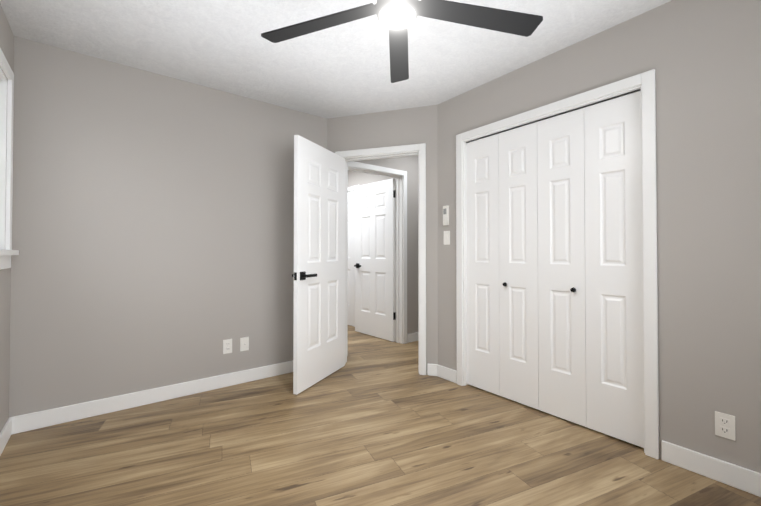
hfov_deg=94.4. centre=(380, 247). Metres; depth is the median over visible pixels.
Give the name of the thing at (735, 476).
baseboard
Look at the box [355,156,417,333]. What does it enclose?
wall
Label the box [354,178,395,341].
hall door
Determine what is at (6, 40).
wall
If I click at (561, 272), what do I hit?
bifold closet door
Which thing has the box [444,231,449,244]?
light switch
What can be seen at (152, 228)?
wall
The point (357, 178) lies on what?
wall
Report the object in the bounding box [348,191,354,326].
room door
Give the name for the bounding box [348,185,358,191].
door frame
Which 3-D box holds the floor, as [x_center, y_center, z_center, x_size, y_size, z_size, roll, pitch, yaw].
[-0.333,1.206,3.004,5.300,0.120,7.600,1,-1,-38]
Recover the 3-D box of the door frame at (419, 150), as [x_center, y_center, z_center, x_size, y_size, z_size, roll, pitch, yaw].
[0.005,0.103,3.389,0.898,2.096,0.164,0,-1,18]
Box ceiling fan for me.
[261,0,542,82]
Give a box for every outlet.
[223,339,231,353]
[240,337,248,350]
[715,411,734,440]
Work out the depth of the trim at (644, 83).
1.95 m
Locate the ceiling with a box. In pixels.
[0,0,671,118]
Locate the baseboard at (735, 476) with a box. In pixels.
[0,332,760,496]
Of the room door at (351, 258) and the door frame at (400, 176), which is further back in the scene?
the room door at (351, 258)
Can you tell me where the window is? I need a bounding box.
[0,48,18,269]
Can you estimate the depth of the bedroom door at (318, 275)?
2.99 m
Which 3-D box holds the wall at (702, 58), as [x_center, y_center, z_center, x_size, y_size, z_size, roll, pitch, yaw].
[1.495,-0.087,2.007,0.120,2.440,3.233,1,-1,-38]
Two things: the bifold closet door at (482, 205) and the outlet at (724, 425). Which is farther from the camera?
the bifold closet door at (482, 205)
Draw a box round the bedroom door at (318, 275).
[292,135,344,394]
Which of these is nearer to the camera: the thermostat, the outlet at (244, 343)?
the outlet at (244, 343)
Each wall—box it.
[0,4,13,431]
[9,36,326,416]
[327,105,437,374]
[348,170,390,191]
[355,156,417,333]
[437,0,760,472]
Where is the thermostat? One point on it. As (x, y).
(445, 215)
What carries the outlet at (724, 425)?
attached to the wall at (702, 58)
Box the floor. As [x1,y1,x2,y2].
[0,325,760,505]
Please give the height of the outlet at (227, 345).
0.114 m
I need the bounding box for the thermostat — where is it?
[443,206,448,225]
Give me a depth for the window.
2.02 m
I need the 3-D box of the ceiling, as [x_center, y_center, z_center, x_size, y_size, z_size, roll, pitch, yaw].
[-0.333,-1.354,3.037,5.300,0.120,7.600,1,-1,-38]
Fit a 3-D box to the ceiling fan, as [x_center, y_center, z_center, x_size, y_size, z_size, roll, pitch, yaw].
[0.081,-1.153,1.498,1.362,0.321,1.339,1,-1,-38]
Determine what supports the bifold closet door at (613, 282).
in the wall at (702, 58)
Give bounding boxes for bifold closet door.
[466,134,499,395]
[499,122,538,409]
[537,108,585,426]
[584,91,643,447]
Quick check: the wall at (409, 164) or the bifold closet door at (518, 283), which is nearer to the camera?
the bifold closet door at (518, 283)
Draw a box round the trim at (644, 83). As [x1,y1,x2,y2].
[456,69,658,458]
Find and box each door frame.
[335,143,425,374]
[347,161,406,355]
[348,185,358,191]
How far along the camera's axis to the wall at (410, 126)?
3.23 m

